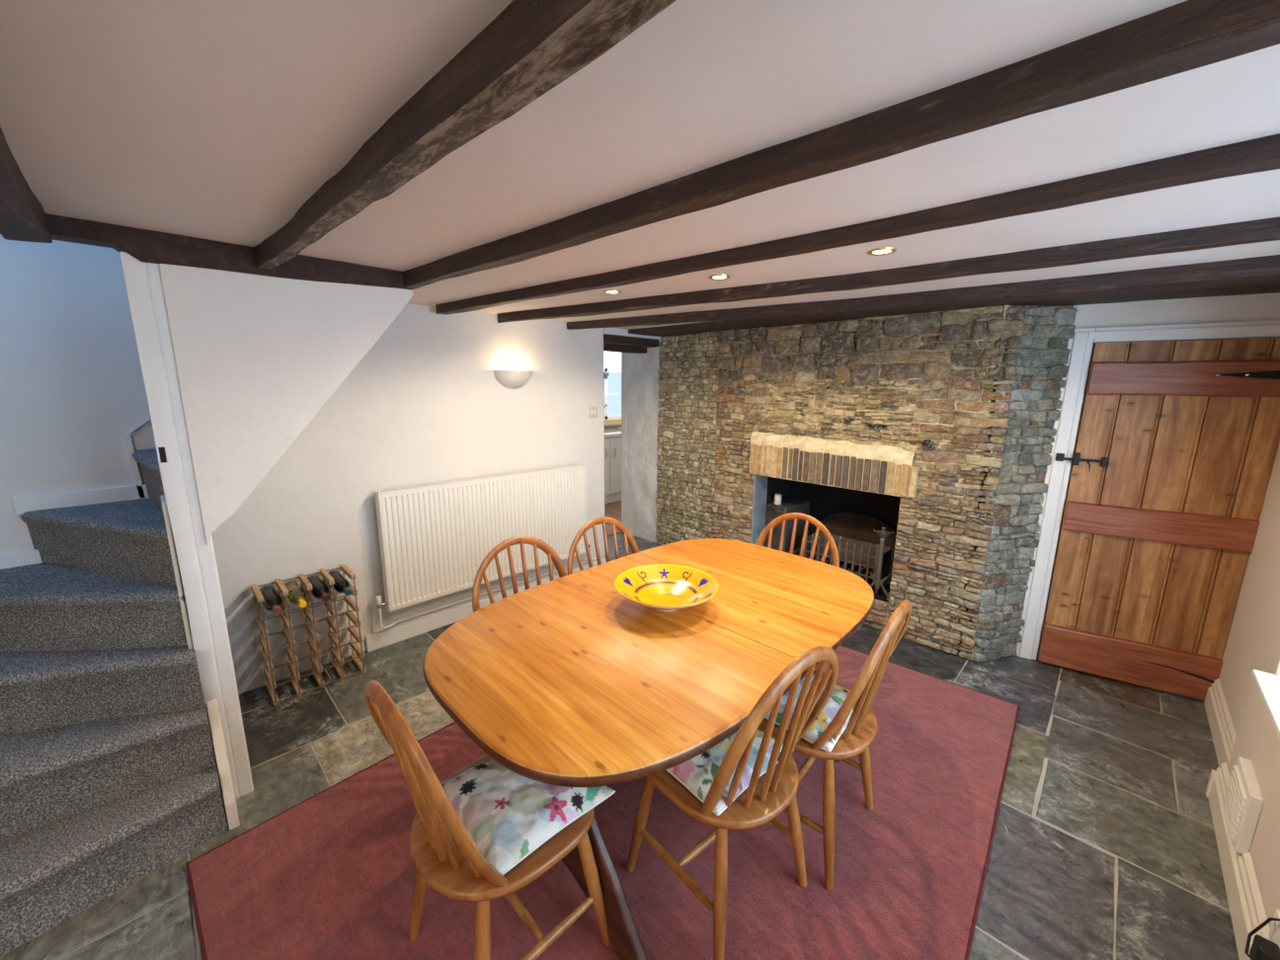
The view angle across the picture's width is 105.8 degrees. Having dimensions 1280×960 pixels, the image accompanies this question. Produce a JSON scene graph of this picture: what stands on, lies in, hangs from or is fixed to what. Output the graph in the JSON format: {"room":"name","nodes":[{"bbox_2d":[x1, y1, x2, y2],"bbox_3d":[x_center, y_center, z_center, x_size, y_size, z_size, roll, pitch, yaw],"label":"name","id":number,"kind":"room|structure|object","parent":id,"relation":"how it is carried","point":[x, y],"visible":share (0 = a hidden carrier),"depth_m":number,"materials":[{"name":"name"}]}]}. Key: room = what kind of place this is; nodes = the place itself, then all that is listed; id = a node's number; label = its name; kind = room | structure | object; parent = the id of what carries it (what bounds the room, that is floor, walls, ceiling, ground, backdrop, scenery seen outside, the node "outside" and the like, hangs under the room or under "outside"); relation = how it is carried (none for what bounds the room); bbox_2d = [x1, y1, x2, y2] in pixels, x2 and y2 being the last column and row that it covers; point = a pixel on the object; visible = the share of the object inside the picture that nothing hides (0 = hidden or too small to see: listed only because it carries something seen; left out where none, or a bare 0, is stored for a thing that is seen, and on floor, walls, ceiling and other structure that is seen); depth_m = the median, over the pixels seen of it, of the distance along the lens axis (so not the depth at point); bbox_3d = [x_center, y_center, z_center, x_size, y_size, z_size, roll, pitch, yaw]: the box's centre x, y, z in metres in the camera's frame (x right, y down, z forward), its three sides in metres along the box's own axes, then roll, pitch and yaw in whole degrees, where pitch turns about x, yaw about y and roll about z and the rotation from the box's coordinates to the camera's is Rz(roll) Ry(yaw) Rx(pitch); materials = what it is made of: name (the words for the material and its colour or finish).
{"room":"traditional dwelling","nodes":[
{"label":"traditional dwelling","id":0,"kind":"room"},
{"bbox_2d":[159,263,413,544],"bbox_3d":[-1.498,-0.366,2.110,0.795,0.990,0.760,11,15,44],"label":"wall","id":1,"kind":"structure","parent":0,"point":[258,358],"depth_m":1.69,"materials":[{"name":"white paint"}]},
{"bbox_2d":[0,234,604,694],"bbox_3d":[-1.786,-0.058,2.793,0.460,2.120,3.785,11,15,44],"label":"wall","id":2,"kind":"structure","parent":0,"point":[426,404],"depth_m":2.58,"materials":[{"name":"white paint"}]},
{"bbox_2d":[0,418,151,568],"bbox_3d":[-2.404,-0.016,1.825,0.018,0.730,1.253,11,15,44],"label":"baseboard","id":3,"kind":"structure","parent":2,"relation":"attached to","point":[21,504],"depth_m":1.95,"materials":[{"name":"white paint"}]},
{"bbox_2d":[374,463,590,612],"bbox_3d":[-0.969,0.318,3.296,0.104,0.713,1.590,11,15,44],"label":"radiator","id":4,"kind":"object","parent":2,"relation":"attached to","point":[435,538],"visible":0.95,"depth_m":3.10,"materials":[{"name":"metal"}]},
{"bbox_2d":[375,463,585,493],"bbox_3d":[-0.952,-0.026,3.215,0.060,0.006,1.468,11,15,44],"label":"grille","id":5,"kind":"object","parent":4,"relation":"attached to","point":[440,485],"depth_m":3.11,"materials":[{"name":"metal"}]},
{"bbox_2d":[365,559,606,651],"bbox_3d":[-0.948,0.841,3.489,0.020,0.102,1.865,11,15,44],"label":"baseboard","id":6,"kind":"structure","parent":2,"relation":"attached to","point":[385,637],"depth_m":3.09,"materials":[{"name":"white paint"}]},
{"bbox_2d":[378,557,596,629],"bbox_3d":[-0.927,0.700,3.431,0.058,0.147,1.720,11,15,44],"label":"pipe","id":7,"kind":"object","parent":2,"relation":"attached to","point":[529,579],"visible":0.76,"depth_m":3.14,"materials":[{"name":"white metal"}]},
{"bbox_2d":[492,369,532,388],"bbox_3d":[-0.824,-0.675,3.239,0.113,0.116,0.276,11,15,44],"label":"wall light","id":8,"kind":"object","parent":2,"relation":"attached to","point":[506,377],"visible":1,"depth_m":3.19,"materials":[{"name":"white ceramic"}]},
{"bbox_2d":[588,406,597,417],"bbox_3d":[-0.367,-0.534,3.807,0.014,0.086,0.086,11,15,44],"label":"light switch","id":9,"kind":"object","parent":2,"relation":"attached to","point":[593,411],"visible":1,"depth_m":3.80,"materials":[{"name":"white plastic"}]},
{"bbox_2d":[604,500,621,537],"bbox_3d":[-0.390,0.235,6.613,2.765,0.110,4.600,11,15,44],"label":"floor","id":10,"kind":"structure","parent":0,"point":[612,510],"depth_m":5.57,"materials":[{"name":"brown wood"}]},
{"bbox_2d":[604,437,610,503],"bbox_3d":[-0.772,-0.109,5.902,0.611,0.830,0.600,11,15,44],"label":"base cabinet","id":11,"kind":"object","parent":10,"relation":"on","point":[606,440],"visible":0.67,"depth_m":5.88,"materials":[{"name":"white wood"}]},
{"bbox_2d":[604,427,621,437],"bbox_3d":[-0.358,-0.616,6.242,0.625,0.038,1.850,11,15,44],"label":"countertop","id":12,"kind":"structure","parent":11,"relation":"on","point":[610,435],"depth_m":5.85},
{"bbox_2d":[604,427,621,433],"bbox_3d":[-0.440,-0.740,6.122,0.400,0.250,0.700,11,15,44],"label":"sink","id":13,"kind":"object","parent":12,"relation":"in","point":[612,430],"visible":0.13,"depth_m":6.29,"materials":[{"name":"silver metal"}]},
{"bbox_2d":[607,436,621,503],"bbox_3d":[-0.349,-0.187,6.320,0.611,0.830,0.600,11,15,44],"label":"base cabinet","id":14,"kind":"object","parent":10,"relation":"on","point":[614,441],"visible":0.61,"depth_m":5.98,"materials":[{"name":"white wood"}]},
{"bbox_2d":[603,351,626,523],"bbox_3d":[-0.002,-0.819,6.023,1.735,2.190,4.600,11,15,44],"label":"wall","id":15,"kind":"structure","parent":0,"point":[623,377],"depth_m":4.83,"materials":[{"name":"white paint"}]},
{"bbox_2d":[603,368,621,419],"bbox_3d":[-0.477,-1.159,6.548,0.060,0.690,1.250,11,15,44],"label":"window","id":16,"kind":"structure","parent":15,"relation":"in","point":[605,394],"depth_m":6.55,"materials":[{"name":"white paint"}]},
{"bbox_2d":[604,418,621,425],"bbox_3d":[-0.423,-0.785,6.564,0.100,0.070,1.350,11,15,44],"label":"window sill","id":17,"kind":"structure","parent":15,"relation":"attached to","point":[608,421],"depth_m":6.56,"materials":[{"name":"brown wood"}]},
{"bbox_2d":[0,622,1239,959],"bbox_3d":[-0.273,1.270,1.784,4.498,0.081,5.670,11,15,44],"label":"floor","id":18,"kind":"structure","parent":0,"point":[1104,846],"depth_m":1.83,"materials":[{"name":"stone"}]},
{"bbox_2d":[0,448,227,956],"bbox_3d":[-1.946,0.490,1.646,1.047,1.476,1.580,11,15,44],"label":"staircase","id":19,"kind":"structure","parent":18,"relation":"on","point":[109,772],"depth_m":1.62,"materials":[{"name":"grey carpet"}]},
{"bbox_2d":[119,251,253,804],"bbox_3d":[-1.550,0.256,1.686,0.093,1.930,0.098,11,15,44],"label":"post","id":20,"kind":"object","parent":18,"relation":"on","point":[143,280],"visible":0.85,"depth_m":1.62,"materials":[{"name":"white paint"}]},
{"bbox_2d":[160,494,239,829],"bbox_3d":[-1.554,0.643,1.712,0.330,1.160,0.048,11,15,44],"label":"string","id":21,"kind":"object","parent":18,"relation":"on","point":[217,736],"visible":0.95,"depth_m":1.70,"materials":[{"name":"beige paint"}]},
{"bbox_2d":[250,563,366,705],"bbox_3d":[-1.713,0.785,2.523,0.202,0.567,0.412,11,15,44],"label":"wine rack","id":22,"kind":"object","parent":18,"relation":"on","point":[294,677],"visible":0.94,"depth_m":2.49,"materials":[{"name":"brown wood"}]},
{"bbox_2d":[259,585,282,614],"bbox_3d":[-1.790,0.589,2.355,0.300,0.072,0.072,11,15,44],"label":"wine bottle","id":23,"kind":"object","parent":22,"relation":"in","point":[273,601],"visible":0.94,"depth_m":2.32,"materials":[{"name":"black glass"}]},
{"bbox_2d":[284,579,307,607],"bbox_3d":[-1.721,0.577,2.423,0.300,0.072,0.072,11,15,44],"label":"wine bottle","id":24,"kind":"object","parent":22,"relation":"in","point":[296,596],"visible":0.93,"depth_m":2.38,"materials":[{"name":"yellow glass"}]},
{"bbox_2d":[307,574,329,601],"bbox_3d":[-1.653,0.564,2.491,0.300,0.072,0.072,11,15,44],"label":"wine bottle","id":25,"kind":"object","parent":22,"relation":"in","point":[319,590],"visible":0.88,"depth_m":2.45,"materials":[{"name":"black glass"}]},
{"bbox_2d":[328,569,352,595],"bbox_3d":[-1.584,0.551,2.559,0.300,0.072,0.072,11,15,44],"label":"wine bottle","id":26,"kind":"object","parent":22,"relation":"in","point":[342,585],"visible":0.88,"depth_m":2.51,"materials":[{"name":"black glass"}]},
{"bbox_2d":[184,644,1019,959],"bbox_3d":[0.197,1.187,1.986,1.947,0.013,2.885,10,15,41],"label":"rug","id":27,"kind":"object","parent":18,"relation":"on","point":[331,875],"visible":0.42,"depth_m":1.55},
{"bbox_2d":[364,679,611,959],"bbox_3d":[-0.385,0.857,1.256,0.461,0.906,0.476,11,15,44],"label":"dining chair","id":28,"kind":"object","parent":27,"relation":"on","point":[445,857],"visible":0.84,"depth_m":1.10,"materials":[{"name":"brown wood"}]},
{"bbox_2d":[440,757,615,875],"bbox_3d":[-0.318,0.835,1.321,0.356,0.053,0.356,-10,15,-42],"label":"seat cushion","id":29,"kind":"object","parent":28,"relation":"on","point":[507,814],"visible":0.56,"depth_m":1.24,"materials":[{"name":"fabric"}]},
{"bbox_2d":[472,536,567,612],"bbox_3d":[-0.375,0.717,1.978,0.476,0.906,0.461,11,15,44],"label":"dining chair","id":30,"kind":"object","parent":27,"relation":"on","point":[552,556],"visible":0.3,"depth_m":2.03,"materials":[{"name":"brown wood"}]},
{"bbox_2d":[566,516,639,574],"bbox_3d":[-0.047,0.659,2.288,0.476,0.906,0.461,11,15,44],"label":"dining chair","id":31,"kind":"object","parent":27,"relation":"on","point":[627,536],"visible":0.23,"depth_m":2.35,"materials":[{"name":"brown wood"}]},
{"bbox_2d":[422,538,874,959],"bbox_3d":[0.131,0.829,1.866,1.056,0.737,1.696,11,15,44],"label":"dining table","id":32,"kind":"object","parent":27,"relation":"on","point":[569,680],"visible":0.79,"depth_m":1.43,"materials":[{"name":"orange wood"}]},
{"bbox_2d":[614,563,719,611],"bbox_3d":[0.097,0.422,1.789,0.382,0.090,0.382,8,13,35],"label":"ceramic bowl","id":33,"kind":"object","parent":32,"relation":"on","point":[659,587],"visible":1,"depth_m":1.85,"materials":[{"name":"yellow ceramic"}]},
{"bbox_2d":[626,645,838,959],"bbox_3d":[0.265,0.827,1.435,0.461,0.906,0.476,-8,14,-38],"label":"dining chair","id":34,"kind":"object","parent":27,"relation":"on","point":[766,796],"visible":0.84,"depth_m":1.27,"materials":[{"name":"brown wood"}]},
{"bbox_2d":[665,728,783,815],"bbox_3d":[0.218,0.806,1.488,0.356,0.053,0.356,-9,14,-40],"label":"seat cushion","id":35,"kind":"object","parent":34,"relation":"on","point":[697,773],"visible":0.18,"depth_m":1.37,"materials":[{"name":"fabric"}]},
{"bbox_2d":[755,512,839,674],"bbox_3d":[0.665,0.644,2.394,0.461,0.906,0.476,11,15,44],"label":"dining chair","id":36,"kind":"object","parent":27,"relation":"on","point":[767,529],"visible":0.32,"depth_m":2.45,"materials":[{"name":"brown wood"}]},
{"bbox_2d":[759,599,911,889],"bbox_3d":[0.611,0.783,1.676,0.476,0.906,0.461,10,15,41],"label":"dining chair","id":37,"kind":"object","parent":27,"relation":"on","point":[860,731],"visible":0.62,"depth_m":1.50,"materials":[{"name":"brown wood"}]},
{"bbox_2d":[764,674,854,752],"bbox_3d":[0.571,0.765,1.709,0.356,0.056,0.356,11,15,43],"label":"seat cushion","id":38,"kind":"object","parent":37,"relation":"on","point":[839,694],"visible":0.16,"depth_m":1.61,"materials":[{"name":"fabric"}]},
{"bbox_2d":[604,533,661,560],"bbox_3d":[0.001,0.693,4.307,1.117,0.096,0.634,11,15,44],"label":"stone step","id":39,"kind":"structure","parent":18,"relation":"on","point":[643,544],"depth_m":4.50,"materials":[{"name":"stone"}]},
{"bbox_2d":[603,327,661,342],"bbox_3d":[-0.049,-1.328,4.314,0.460,0.180,1.115,11,15,44],"label":"wall","id":40,"kind":"structure","parent":0,"point":[611,331],"depth_m":3.92,"materials":[{"name":"white paint"}]},
{"bbox_2d":[603,343,646,353],"bbox_3d":[-0.207,-1.152,4.173,0.132,0.094,0.640,11,15,44],"label":"lintel","id":41,"kind":"object","parent":40,"relation":"attached to","point":[606,347],"visible":0.48,"depth_m":4.17,"materials":[{"name":"brown wood"}]},
{"bbox_2d":[603,333,659,347],"bbox_3d":[-0.102,-1.156,4.037,0.146,0.062,0.620,11,15,44],"label":"lintel","id":42,"kind":"object","parent":40,"relation":"attached to","point":[607,339],"visible":0.93,"depth_m":3.98,"materials":[{"name":"brown wood"}]},
{"bbox_2d":[0,0,1279,329],"bbox_3d":[-0.123,-0.808,1.481,4.550,0.120,6.300,11,15,44],"label":"ceiling","id":43,"kind":"structure","parent":0,"point":[210,120],"depth_m":0.86,"materials":[{"name":"paint"}]},
{"bbox_2d":[0,126,52,242],"bbox_3d":[-0.718,-0.515,0.389,2.700,0.108,0.094,11,15,44],"label":"ceiling beam","id":44,"kind":"structure","parent":43,"relation":"attached to","point":[23,217],"depth_m":1.10,"materials":[{"name":"brown wood"}]},
{"bbox_2d":[45,213,413,290],"bbox_3d":[-1.662,-0.705,1.365,0.119,0.123,1.940,11,15,44],"label":"beam","id":45,"kind":"structure","parent":43,"relation":"attached to","point":[144,245],"depth_m":1.55,"materials":[{"name":"brown wood"}]},
{"bbox_2d":[254,0,676,269],"bbox_3d":[-0.310,-0.588,0.764,2.662,0.102,0.081,11,15,43],"label":"ceiling beam","id":46,"kind":"structure","parent":43,"relation":"attached to","point":[531,46],"depth_m":0.68,"materials":[{"name":"brown wood"}]},
{"bbox_2d":[603,289,621,294],"bbox_3d":[-0.135,-0.915,2.357,0.088,0.006,0.088,11,15,44],"label":"recessed light","id":47,"kind":"object","parent":43,"relation":"in","point":[609,291],"visible":1,"depth_m":2.35,"materials":[{"name":"gold metal"}]},
{"bbox_2d":[709,274,729,280],"bbox_3d":[0.332,-0.845,2.019,0.088,0.006,0.088,11,15,44],"label":"recessed light","id":48,"kind":"object","parent":43,"relation":"in","point":[713,277],"visible":1,"depth_m":2.01,"materials":[{"name":"gold metal"}]},
{"bbox_2d":[403,0,1279,289],"bbox_3d":[0.058,-0.660,1.126,2.667,0.094,0.076,10,15,41],"label":"ceiling beam","id":49,"kind":"structure","parent":43,"relation":"attached to","point":[1189,35],"depth_m":0.74,"materials":[{"name":"brown wood"}]},
{"bbox_2d":[435,133,1279,315],"bbox_3d":[0.159,-0.784,1.742,3.415,0.083,0.122,10,14,40],"label":"ceiling beam","id":50,"kind":"structure","parent":43,"relation":"attached to","point":[1261,154],"depth_m":1.19,"materials":[{"name":"brown wood"}]},
{"bbox_2d":[868,246,896,255],"bbox_3d":[0.810,-0.764,1.621,0.088,0.006,0.088,11,15,44],"label":"recessed light","id":51,"kind":"object","parent":43,"relation":"in","point":[886,250],"visible":1,"depth_m":1.61,"materials":[{"name":"gold metal"}]},
{"bbox_2d":[497,216,1279,322],"bbox_3d":[0.537,-0.860,2.160,3.503,0.088,0.143,8,14,35],"label":"ceiling beam","id":52,"kind":"structure","parent":43,"relation":"attached to","point":[1266,229],"depth_m":1.71,"materials":[{"name":"brown wood"}]},
{"bbox_2d":[566,254,1279,329],"bbox_3d":[0.967,-0.935,2.589,3.544,0.097,0.220,8,13,35],"label":"ceiling beam","id":53,"kind":"structure","parent":43,"relation":"attached to","point":[1257,270],"depth_m":2.08,"materials":[{"name":"brown wood"}]},
{"bbox_2d":[628,282,1279,336],"bbox_3d":[1.333,-1.010,2.911,3.558,0.066,0.756,9,14,36],"label":"ceiling beam","id":54,"kind":"structure","parent":43,"relation":"attached to","point":[748,323],"depth_m":2.68,"materials":[{"name":"brown wood"}]},
{"bbox_2d":[621,345,660,543],"bbox_3d":[0.162,-0.329,4.776,0.480,1.925,0.523,11,15,44],"label":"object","id":55,"kind":"structure","parent":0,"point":[640,403],"depth_m":4.57,"materials":[{"name":"white paint"}]},
{"bbox_2d":[655,305,1077,662],"bbox_3d":[1.301,-0.128,3.639,2.743,1.999,0.661,11,15,44],"label":"wall","id":56,"kind":"structure","parent":0,"point":[936,428],"depth_m":2.94,"materials":[{"name":"stone"}]},
{"bbox_2d":[774,493,781,504],"bbox_3d":[1.095,0.146,3.843,0.056,0.092,0.056,11,15,44],"label":"pillar candle","id":57,"kind":"object","parent":56,"relation":"on","point":[777,497],"visible":1,"depth_m":3.82,"materials":[{"name":"wax"}]},
{"bbox_2d":[776,507,800,555],"bbox_3d":[1.179,0.433,3.663,0.336,0.490,0.230,-5,12,-24],"label":"andiron","id":58,"kind":"object","parent":56,"relation":"on","point":[784,512],"visible":0.2,"depth_m":3.60,"materials":[{"name":"grey metal"}]},
{"bbox_2d":[801,530,894,593],"bbox_3d":[1.488,0.541,3.498,0.556,0.346,0.272,11,15,44],"label":"grate","id":59,"kind":"object","parent":56,"relation":"on","point":[853,551],"visible":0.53,"depth_m":3.47,"materials":[{"name":"grey metal"}]},
{"bbox_2d":[805,531,892,577],"bbox_3d":[1.495,0.538,3.505,0.540,0.170,0.252,11,15,44],"label":"basket","id":60,"kind":"object","parent":59,"relation":"on","point":[857,556],"depth_m":3.48,"materials":[{"name":"grey metal"}]},
{"bbox_2d":[818,511,896,574],"bbox_3d":[1.667,0.460,3.723,0.600,0.419,0.040,11,15,44],"label":"fireback","id":61,"kind":"object","parent":56,"relation":"on","point":[849,524],"visible":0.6,"depth_m":3.68,"materials":[{"name":"metal"}]},
{"bbox_2d":[870,526,893,601],"bbox_3d":[1.667,0.529,3.187,0.336,0.490,0.230,-5,12,-24],"label":"andiron","id":62,"kind":"object","parent":56,"relation":"on","point":[883,533],"visible":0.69,"depth_m":3.13,"materials":[{"name":"grey metal"}]},
{"bbox_2d":[975,292,1279,645],"bbox_3d":[2.593,0.021,2.618,1.100,2.100,0.258,7,13,32],"label":"wall","id":63,"kind":"structure","parent":0,"point":[1261,306],"depth_m":2.33,"materials":[{"name":"white paint"}]},
{"bbox_2d":[1016,320,1279,659],"bbox_3d":[2.575,0.169,2.486,0.810,1.860,0.042,7,13,32],"label":"trim","id":64,"kind":"structure","parent":63,"relation":"attached to","point":[1057,475],"depth_m":2.57,"materials":[{"name":"white paint"}]},
{"bbox_2d":[1038,337,1279,701],"bbox_3d":[2.567,0.204,2.473,0.758,1.771,0.084,7,13,32],"label":"door","id":65,"kind":"structure","parent":63,"relation":"in","point":[1177,440],"depth_m":2.42,"materials":[{"name":"brown wood"}]},
{"bbox_2d":[1218,438,1279,929],"bbox_3d":[1.223,0.454,0.282,0.550,2.120,6.200,11,15,44],"label":"wall","id":66,"kind":"structure","parent":0,"point":[1253,638],"depth_m":1.90,"materials":[{"name":"white paint"}]},
{"bbox_2d":[1203,678,1269,959],"bbox_3d":[0.916,1.402,0.542,0.081,0.154,5.485,11,15,44],"label":"baseboard","id":67,"kind":"structure","parent":66,"relation":"attached to","point":[1246,909],"depth_m":1.59,"materials":[{"name":"beige paint"}]},
{"bbox_2d":[1222,756,1264,854],"bbox_3d":[1.947,1.048,1.568,0.036,0.205,0.230,11,15,44],"label":"air vent","id":68,"kind":"object","parent":66,"relation":"in","point":[1242,805],"visible":1,"depth_m":1.52,"materials":[{"name":"white plastic"}]},
{"bbox_2d":[1221,437,1279,658],"bbox_3d":[2.913,0.241,2.282,0.024,1.800,0.040,7,13,32],"label":"trim","id":69,"kind":"structure","parent":66,"relation":"attached to","point":[1279,438],"depth_m":2.31,"materials":[{"name":"white paint"}]},
{"bbox_2d":[1244,917,1279,959],"bbox_3d":[1.476,1.221,1.140,0.350,0.304,0.040,-10,15,-42],"label":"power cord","id":70,"kind":"object","parent":66,"relation":"attached to","point":[1262,948],"visible":1,"depth_m":1.19,"materials":[{"name":"black plastic"}]},
{"bbox_2d":[1251,669,1279,739],"bbox_3d":[1.448,0.912,0.608,0.555,0.020,2.754,11,15,44],"label":"windowsill","id":71,"kind":"structure","parent":66,"relation":"on","point":[1268,684],"depth_m":1.62,"materials":[{"name":"white paint"}]},
{"bbox_2d":[1268,908,1279,949],"bbox_3d":[1.581,1.150,1.196,0.012,0.086,0.150,11,15,44],"label":"wall socket","id":72,"kind":"object","parent":66,"relation":"attached to","point":[1274,931],"visible":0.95,"depth_m":1.22,"materials":[{"name":"white plastic"}]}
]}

